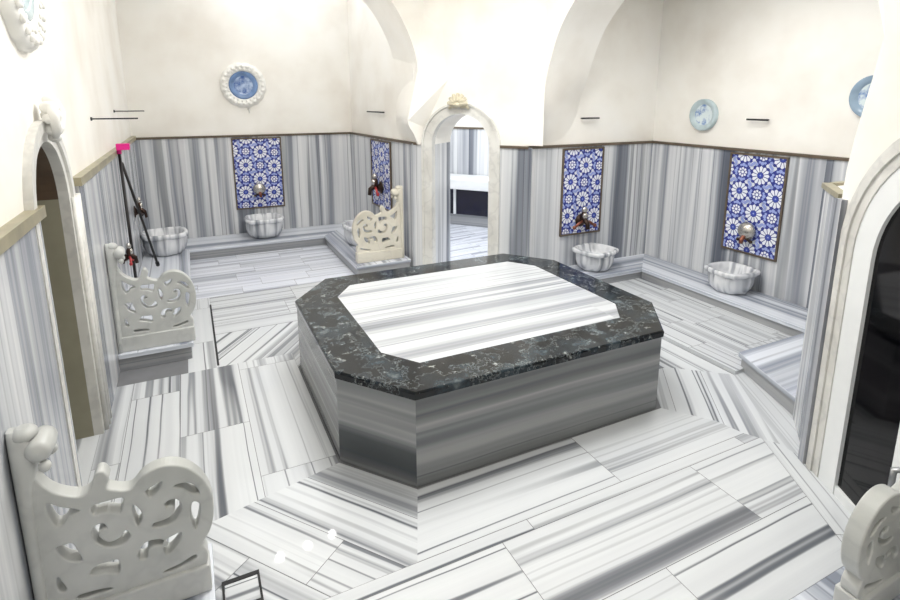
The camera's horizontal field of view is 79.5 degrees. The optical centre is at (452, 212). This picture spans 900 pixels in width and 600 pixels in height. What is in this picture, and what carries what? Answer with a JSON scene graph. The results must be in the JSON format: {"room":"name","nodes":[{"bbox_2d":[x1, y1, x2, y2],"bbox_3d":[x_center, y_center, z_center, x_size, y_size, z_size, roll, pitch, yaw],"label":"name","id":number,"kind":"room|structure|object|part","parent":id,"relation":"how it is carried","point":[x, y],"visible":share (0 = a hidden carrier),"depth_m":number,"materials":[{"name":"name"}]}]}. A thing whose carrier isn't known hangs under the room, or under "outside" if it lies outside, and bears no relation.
{"room":"spa","nodes":[
{"label":"spa","id":0,"kind":"room"},
{"bbox_2d":[0,0,144,599],"bbox_3d":[-2.087,-0.466,2.841,0.050,3.750,9.400,-6,13,-25],"label":"wall","id":1,"kind":"structure","parent":0,"point":[78,62],"depth_m":2.46,"materials":[{"name":"beige paint"}]},
{"bbox_2d":[0,0,46,52],"bbox_3d":[-1.933,-1.047,2.421,0.070,0.633,0.633,-6,13,-25],"label":"wall plate","id":2,"kind":"object","parent":1,"relation":"attached to","point":[23,19],"visible":1,"depth_m":2.38,"materials":[{"name":"ceramic"}]},
{"bbox_2d":[22,95,111,486],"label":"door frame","id":3,"kind":"structure","parent":1,"relation":"in","point":[47,178],"depth_m":3.06,"materials":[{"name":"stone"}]},
{"bbox_3d":[-2.076,-0.114,2.892,0.050,0.050,9.150,-6,13,-25],"label":"dado rail","id":4,"kind":"part","parent":1,"relation":"part of","materials":[{"name":"beige stone"}]},
{"bbox_2d":[90,117,137,120],"bbox_3d":[-2.584,-0.717,4.132,0.310,0.027,0.028,-6,13,-25],"label":"peg","id":5,"kind":"object","parent":1,"relation":"attached to","point":[91,118],"visible":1,"depth_m":4.10,"materials":[{"name":"metal"}]},
{"bbox_2d":[113,110,143,112],"bbox_3d":[-3.281,-1.028,5.481,0.270,0.027,0.028,-6,13,-25],"label":"peg","id":6,"kind":"object","parent":1,"relation":"attached to","point":[114,111],"visible":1,"depth_m":5.49,"materials":[{"name":"metal"}]},
{"bbox_2d":[123,243,138,265],"bbox_3d":[-2.883,0.366,4.837,0.141,0.194,0.144,4,12,16],"label":"tap","id":7,"kind":"object","parent":1,"relation":"attached to","point":[129,255],"visible":0.95,"depth_m":4.81,"materials":[{"name":"brown metal"}]},
{"bbox_3d":[-2.884,0.416,4.845,0.035,0.082,0.186,-6,13,-25],"label":"cross handle","id":8,"kind":"part","parent":7,"relation":"part of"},
{"bbox_2d":[134,197,147,217],"bbox_3d":[-3.538,-0.055,6.125,0.127,0.242,0.226,-6,13,-25],"label":"tap","id":9,"kind":"object","parent":1,"relation":"attached to","point":[143,211],"visible":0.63,"depth_m":6.10,"materials":[{"name":"brown metal"}]},
{"bbox_2d":[115,0,353,238],"bbox_3d":[-2.747,-1.449,7.549,3.280,3.750,0.156,-6,13,-25],"label":"wall","id":10,"kind":"structure","parent":0,"point":[175,53],"depth_m":7.38,"materials":[{"name":"beige paint"}]},
{"bbox_2d":[219,63,265,106],"bbox_3d":[-2.848,-1.730,7.353,0.592,0.592,0.069,-6,13,-25],"label":"wall plate","id":11,"kind":"object","parent":10,"relation":"attached to","point":[241,84],"visible":1,"depth_m":7.35,"materials":[{"name":"ceramic"}]},
{"bbox_3d":[-2.811,-1.070,7.528,2.880,0.028,0.036,-6,13,-25],"label":"dado rail","id":12,"kind":"part","parent":10,"relation":"part of","materials":[{"name":"stone"}]},
{"bbox_2d":[231,137,284,209],"bbox_3d":[-2.746,-0.556,7.652,0.660,1.000,0.020,-6,13,-25],"label":"tile panel","id":13,"kind":"object","parent":10,"relation":"attached to","point":[259,159],"visible":0.97,"depth_m":7.64,"materials":[{"name":"blue tile"}]},
{"bbox_2d":[253,183,265,196],"bbox_3d":[-2.740,-0.321,7.663,0.148,0.198,0.131,3,12,13],"label":"tap","id":14,"kind":"object","parent":13,"relation":"attached to","point":[259,189],"visible":1,"depth_m":7.63,"materials":[{"name":"metal"}]},
{"bbox_2d":[347,0,412,266],"bbox_3d":[-0.956,-1.371,7.173,0.180,3.750,2.371,-6,13,-28],"label":"wall","id":15,"kind":"structure","parent":0,"point":[377,80],"depth_m":7.16,"materials":[{"name":"beige paint"}]},
{"bbox_2d":[370,139,391,210],"bbox_3d":[-0.951,-0.503,7.149,0.020,0.900,0.700,-6,13,-28],"label":"tile panel","id":16,"kind":"object","parent":15,"relation":"attached to","point":[380,151],"visible":0.83,"depth_m":7.09,"materials":[{"name":"blue tile"}]},
{"bbox_2d":[368,173,382,195],"bbox_3d":[-1.034,-0.371,7.109,0.191,0.291,0.319,-6,13,-28],"label":"tap","id":17,"kind":"object","parent":16,"relation":"attached to","point":[375,186],"visible":1,"depth_m":7.08,"materials":[{"name":"brown metal"}]},
{"bbox_3d":[-1.002,-0.998,7.185,0.036,0.028,2.252,-6,13,-28],"label":"dado rail","id":18,"kind":"part","parent":15,"relation":"part of","materials":[{"name":"stone"}]},
{"bbox_2d":[363,0,423,144],"bbox_3d":[-1.857,-1.803,5.575,3.170,2.250,0.700,-6,13,-25],"label":"wall","id":19,"kind":"structure","parent":0,"point":[400,21],"depth_m":6.06,"materials":[{"name":"beige paint"}]},
{"bbox_2d":[437,115,488,175],"bbox_3d":[0.192,-1.100,7.708,2.860,3.000,2.390,5,13,24],"label":"wall","id":20,"kind":"structure","parent":0,"point":[469,144],"depth_m":8.99,"materials":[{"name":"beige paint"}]},
{"bbox_3d":[0.685,-1.355,8.745,2.860,0.030,0.040,5,13,24],"label":"dado rail","id":21,"kind":"part","parent":20,"relation":"part of","materials":[{"name":"brown wood"}]},
{"bbox_2d":[76,224,850,599],"bbox_3d":[0.257,1.129,4.662,8.940,0.124,9.963,-6,13,-25],"label":"floor","id":22,"kind":"structure","parent":0,"point":[704,493],"depth_m":2.83,"materials":[{"name":"white stone"}]},
{"bbox_2d":[184,543,215,599],"bbox_3d":[-0.594,1.798,0.841,0.548,0.139,3.140,-6,13,-25],"label":"bench","id":23,"kind":"object","parent":22,"relation":"on","point":[211,594],"visible":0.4,"depth_m":2.09,"materials":[{"name":"stone"}]},
{"bbox_2d":[5,423,213,599],"bbox_3d":[-1.179,1.077,1.945,0.574,0.823,0.138,-6,13,-25],"label":"screen","id":24,"kind":"object","parent":23,"relation":"on","point":[180,568],"visible":1,"depth_m":1.92,"materials":[{"name":"white stone"}]},
{"bbox_3d":[-1.401,1.101,1.839,0.078,0.818,0.104,-6,13,-25],"label":"post","id":25,"kind":"part","parent":24,"relation":"part of","materials":[{"name":"white stone"}]},
{"bbox_2d":[210,305,218,365],"bbox_3d":[-2.109,1.046,4.771,0.016,0.002,1.400,-6,13,-25],"label":"drain","id":26,"kind":"object","parent":22,"relation":"on","point":[215,343],"visible":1,"depth_m":4.65,"materials":[{"name":"black metal"}]},
{"bbox_2d":[222,569,263,599],"bbox_3d":[-0.874,1.572,2.246,0.150,0.004,0.164,-6,13,-25],"label":"floor drain","id":27,"kind":"object","parent":22,"relation":"on","point":[248,588],"visible":1,"depth_m":2.26,"materials":[{"name":"silver metal"}]},
{"bbox_2d":[118,223,410,371],"bbox_3d":[-1.986,0.671,6.237,2.878,0.139,3.610,-6,13,-25],"label":"bench left alcove","id":28,"kind":"object","parent":22,"relation":"on","point":[332,235],"visible":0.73,"depth_m":6.77,"materials":[{"name":"stone"}]},
{"bbox_2d":[115,143,136,277],"bbox_3d":[-2.986,0.104,5.022,0.110,1.467,0.243,-6,13,-25],"label":"pole","id":29,"kind":"object","parent":28,"relation":"on","point":[120,146],"visible":0.9,"depth_m":4.98,"materials":[{"name":"metal"}]},
{"bbox_2d":[122,162,159,265],"bbox_3d":[-3.281,0.063,5.702,0.039,1.267,0.765,-3,12,-13],"label":"pole","id":30,"kind":"object","parent":28,"relation":"on","point":[157,263],"visible":0.91,"depth_m":5.65,"materials":[{"name":"metal"}]},
{"bbox_2d":[105,243,195,353],"bbox_3d":[-2.272,0.613,4.122,0.559,0.840,0.138,-6,13,-25],"label":"screen","id":31,"kind":"object","parent":28,"relation":"on","point":[139,333],"visible":1,"depth_m":4.10,"materials":[{"name":"white stone"}]},
{"bbox_3d":[-2.488,0.637,4.019,0.076,0.835,0.104,-6,13,-25],"label":"post","id":32,"kind":"part","parent":31,"relation":"part of","materials":[{"name":"white stone"}]},
{"bbox_3d":[-2.259,0.632,4.133,0.531,0.601,0.062,-6,13,-25],"label":"fretwork panel","id":33,"kind":"part","parent":31,"relation":"part of","materials":[{"name":"white stone"}]},
{"bbox_2d":[141,226,187,256],"bbox_3d":[-3.546,0.367,6.676,0.514,0.278,0.514,-7,14,-31],"label":"basin","id":34,"kind":"object","parent":28,"relation":"on","point":[166,241],"visible":0.94,"depth_m":6.53,"materials":[{"name":"white stone"}]},
{"bbox_3d":[-3.546,0.393,6.681,0.471,0.225,0.471,8,14,35],"label":"bowl","id":35,"kind":"part","parent":34,"relation":"part of","materials":[{"name":"stone"}]},
{"bbox_2d":[244,212,283,238],"bbox_3d":[-2.616,0.190,7.522,0.514,0.278,0.514,-6,13,-25],"label":"basin","id":36,"kind":"object","parent":28,"relation":"on","point":[261,225],"visible":1,"depth_m":7.36,"materials":[{"name":"white stone"}]},
{"bbox_3d":[-2.616,0.216,7.528,0.471,0.225,0.471,10,16,40],"label":"bowl","id":37,"kind":"part","parent":36,"relation":"part of","materials":[{"name":"stone"}]},
{"bbox_2d":[342,219,380,245],"bbox_3d":[-1.188,0.270,7.136,0.514,0.278,0.514,-5,13,-21],"label":"basin","id":38,"kind":"object","parent":28,"relation":"on","point":[347,225],"visible":0.32,"depth_m":6.98,"materials":[{"name":"white stone"}]},
{"bbox_3d":[-1.188,0.296,7.142,0.471,0.225,0.471,0,12,1],"label":"bowl","id":39,"kind":"part","parent":38,"relation":"part of","materials":[{"name":"stone"}]},
{"bbox_2d":[352,185,404,263],"bbox_3d":[-0.878,0.135,6.331,0.619,0.873,0.138,-6,13,-25],"label":"screen","id":40,"kind":"object","parent":28,"relation":"on","point":[377,250],"visible":1,"depth_m":6.33,"materials":[{"name":"beige stone"}]},
{"bbox_3d":[-0.892,0.157,6.329,0.588,0.625,0.062,-6,13,-25],"label":"fretwork panel","id":41,"kind":"part","parent":40,"relation":"part of","materials":[{"name":"beige stone"}]},
{"bbox_3d":[-0.638,0.113,6.446,0.084,0.868,0.104,-6,13,-25],"label":"post","id":42,"kind":"part","parent":40,"relation":"part of","materials":[{"name":"beige stone"}]},
{"bbox_2d":[450,173,488,227],"bbox_3d":[0.647,-0.166,8.679,2.550,0.765,0.550,5,13,24],"label":"countertop","id":43,"kind":"structure","parent":22,"relation":"on","point":[468,193],"depth_m":8.65,"materials":[{"name":"white plastic"}]},
{"bbox_3d":[-0.234,-0.214,8.899,0.560,0.420,0.020,5,13,24],"label":"panel","id":44,"kind":"part","parent":43,"relation":"part of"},
{"bbox_3d":[0.310,-0.163,8.653,0.560,0.420,0.020,5,13,24],"label":"panel","id":45,"kind":"part","parent":43,"relation":"part of","materials":[{"name":"black"}]},
{"bbox_2d":[295,254,663,486],"bbox_3d":[0.146,0.920,4.022,2.340,0.553,1.980,-6,13,-25],"label":"platform","id":46,"kind":"object","parent":22,"relation":"on","point":[420,375],"visible":1,"depth_m":3.29,"materials":[{"name":"grey stone"}]},
{"bbox_2d":[569,254,807,414],"bbox_3d":[2.222,0.917,5.058,1.730,0.139,2.895,-6,13,-25],"label":"stone bench","id":47,"kind":"object","parent":22,"relation":"on","point":[774,366],"visible":0.48,"depth_m":4.93,"materials":[{"name":"stone"}]},
{"bbox_2d":[572,242,618,271],"bbox_3d":[1.592,0.513,6.072,0.442,0.239,0.442,-10,15,-39],"label":"basin","id":48,"kind":"object","parent":47,"relation":"on","point":[594,257],"visible":1,"depth_m":5.94,"materials":[{"name":"white stone"}]},
{"bbox_3d":[1.592,0.535,6.076,0.405,0.194,0.405,-4,12,-17],"label":"bowl","id":49,"kind":"part","parent":48,"relation":"part of","materials":[{"name":"stone"}]},
{"bbox_2d":[704,261,760,293],"bbox_3d":[2.761,0.660,5.378,0.432,0.234,0.432,-5,13,-23],"label":"basin","id":50,"kind":"object","parent":47,"relation":"on","point":[729,277],"visible":1,"depth_m":5.27,"materials":[{"name":"white stone"}]},
{"bbox_3d":[2.761,0.682,5.383,0.395,0.189,0.395,0,12,-1],"label":"bowl","id":51,"kind":"part","parent":50,"relation":"part of","materials":[{"name":"stone"}]},
{"bbox_2d":[609,278,791,373],"bbox_3d":[2.126,0.966,5.094,1.020,0.030,1.955,-6,13,-25],"label":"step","id":52,"kind":"structure","parent":22,"relation":"on","point":[716,335],"depth_m":4.78,"materials":[{"name":"white stone"}]},
{"bbox_2d":[790,566,899,599],"bbox_3d":[1.870,1.696,1.331,0.640,0.139,1.880,-6,13,-25],"label":"bench","id":53,"kind":"object","parent":22,"relation":"on","point":[823,589],"visible":0.16,"depth_m":2.10,"materials":[{"name":"stone"}]},
{"bbox_2d":[833,478,899,599],"bbox_3d":[1.676,1.122,2.036,0.601,0.697,0.138,-6,13,-25],"label":"screen","id":54,"kind":"object","parent":53,"relation":"on","point":[870,545],"visible":1,"depth_m":1.95,"materials":[{"name":"white stone"}]},
{"bbox_2d":[408,0,532,265],"bbox_3d":[0.175,-1.092,5.837,1.424,3.750,0.159,4,13,19],"label":"wall","id":55,"kind":"structure","parent":0,"point":[477,50],"depth_m":5.75,"materials":[{"name":"beige paint"}]},
{"bbox_2d":[421,93,500,264],"bbox_3d":[0.155,-0.311,6.210,0.940,2.069,0.596,5,13,24],"label":"archway","id":56,"kind":"object","parent":55,"relation":"in","point":[435,146],"depth_m":6.18,"materials":[{"name":"stone"}]},
{"bbox_3d":[0.171,-0.732,5.912,1.361,0.028,0.036,5,13,24],"label":"dado rail","id":57,"kind":"part","parent":55,"relation":"part of","materials":[{"name":"brown wood"}]},
{"bbox_2d":[522,0,662,265],"bbox_3d":[1.589,-1.133,6.036,1.920,3.750,0.156,-6,13,-25],"label":"wall","id":58,"kind":"structure","parent":0,"point":[620,89],"depth_m":6.10,"materials":[{"name":"beige paint"}]},
{"bbox_2d":[559,147,604,236],"bbox_3d":[1.446,-0.236,6.068,0.570,0.980,0.020,-6,13,-25],"label":"tile panel","id":59,"kind":"object","parent":58,"relation":"attached to","point":[582,168],"visible":0.94,"depth_m":6.06,"materials":[{"name":"blue tile"}]},
{"bbox_2d":[573,207,596,229],"bbox_3d":[1.476,0.060,6.056,0.332,0.252,0.159,-6,13,-25],"label":"tap","id":60,"kind":"object","parent":59,"relation":"attached to","point":[581,219],"visible":1,"depth_m":6.03,"materials":[{"name":"brown metal"}]},
{"bbox_3d":[1.476,0.124,6.070,0.332,0.106,0.046,-6,13,-25],"label":"cross handle","id":61,"kind":"part","parent":60,"relation":"part of","materials":[{"name":"orange metal"}]},
{"bbox_2d":[581,117,599,118],"bbox_3d":[1.495,-1.034,5.928,0.240,0.018,0.059,-6,13,-25],"label":"metal rail","id":62,"kind":"object","parent":58,"relation":"attached to","point":[583,117],"visible":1,"depth_m":5.91,"materials":[{"name":"metal"}]},
{"bbox_3d":[1.593,-0.761,6.048,1.770,0.028,0.036,-6,13,-25],"label":"dado rail","id":63,"kind":"part","parent":58,"relation":"part of","materials":[{"name":"stone"}]},
{"bbox_2d":[526,0,884,194],"bbox_3d":[1.665,-1.489,4.070,0.908,2.250,3.350,-6,13,-25],"label":"arch","id":64,"kind":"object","parent":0,"point":[564,38],"depth_m":5.42,"materials":[{"name":"beige paint"}]},
{"bbox_2d":[645,0,883,307],"bbox_3d":[3.061,-0.937,5.097,0.156,3.750,3.130,-6,13,-25],"label":"wall","id":65,"kind":"structure","parent":0,"point":[795,65],"depth_m":5.22,"materials":[{"name":"beige paint"}]},
{"bbox_2d":[689,99,718,130],"bbox_3d":[2.665,-1.039,5.754,0.045,0.330,0.330,-6,13,-25],"label":"wall plate","id":66,"kind":"object","parent":65,"relation":"attached to","point":[704,113],"visible":1,"depth_m":5.75,"materials":[{"name":"ceramic"}]},
{"bbox_3d":[3.007,-0.572,5.146,0.036,0.028,2.930,-6,13,-25],"label":"dado rail","id":67,"kind":"part","parent":65,"relation":"part of","materials":[{"name":"stone"}]},
{"bbox_2d":[721,152,789,261],"bbox_3d":[2.955,-0.071,5.327,0.020,1.000,0.600,-6,13,-25],"label":"tile panel","id":68,"kind":"object","parent":65,"relation":"attached to","point":[756,183],"visible":0.96,"depth_m":5.29,"materials":[{"name":"blue tile"}]},
{"bbox_2d":[736,222,754,243],"bbox_3d":[2.910,0.198,5.380,0.137,0.214,0.160,3,12,12],"label":"tap","id":69,"kind":"object","parent":68,"relation":"attached to","point":[746,230],"visible":1,"depth_m":5.34,"materials":[{"name":"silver metal"}]},
{"bbox_3d":[2.893,0.235,5.378,0.128,0.143,0.108,-6,13,-25],"label":"spout","id":70,"kind":"part","parent":69,"relation":"part of","materials":[{"name":"orange metal"}]},
{"bbox_3d":[2.898,0.266,5.387,0.036,0.058,0.175,-6,13,-25],"label":"handle","id":71,"kind":"part","parent":69,"relation":"part of","materials":[{"name":"brown metal"}]},
{"bbox_2d":[746,118,768,120],"bbox_3d":[2.937,-0.892,5.199,0.059,0.018,0.220,-6,13,-25],"label":"metal rail","id":72,"kind":"object","parent":65,"relation":"attached to","point":[747,118],"visible":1,"depth_m":5.17,"materials":[{"name":"metal"}]},
{"bbox_2d":[849,75,872,116],"bbox_3d":[3.360,-0.923,4.323,0.045,0.340,0.340,-6,13,-25],"label":"wall plate","id":73,"kind":"object","parent":65,"relation":"attached to","point":[858,94],"visible":0.38,"depth_m":4.41,"materials":[{"name":"ceramic"}]},
{"bbox_2d":[793,181,844,440],"bbox_3d":[2.890,-0.550,3.245,2.082,3.750,0.378,-6,13,-25],"label":"wall","id":74,"kind":"structure","parent":0,"point":[833,190],"depth_m":3.18,"materials":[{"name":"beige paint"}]},
{"bbox_3d":[2.771,-0.211,3.417,1.999,0.030,0.270,-8,14,-33],"label":"dado rail","id":75,"kind":"part","parent":74,"relation":"part of","materials":[{"name":"beige stone"}]},
{"bbox_2d":[798,0,899,463],"bbox_3d":[1.980,-0.263,1.871,0.148,3.750,1.691,1,12,4],"label":"wall","id":76,"kind":"structure","parent":0,"point":[879,124],"depth_m":2.59,"materials":[{"name":"beige paint"}]},
{"bbox_2d":[806,138,899,513],"bbox_3d":[1.945,0.594,2.159,0.152,1.955,1.390,1,12,5],"label":"door frame","id":77,"kind":"structure","parent":76,"relation":"in","point":[854,445],"depth_m":2.59,"materials":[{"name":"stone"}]},
{"bbox_3d":[1.943,0.679,2.177,0.001,1.680,0.940,1,12,5],"label":"glass pane","id":78,"kind":"part","parent":77,"relation":"part of","materials":[{"name":"black glass"}]},
{"bbox_3d":[1.913,1.160,2.321,0.082,0.148,0.028,1,12,5],"label":"pull handle","id":79,"kind":"part","parent":77,"relation":"part of","materials":[{"name":"metal"}]}
]}

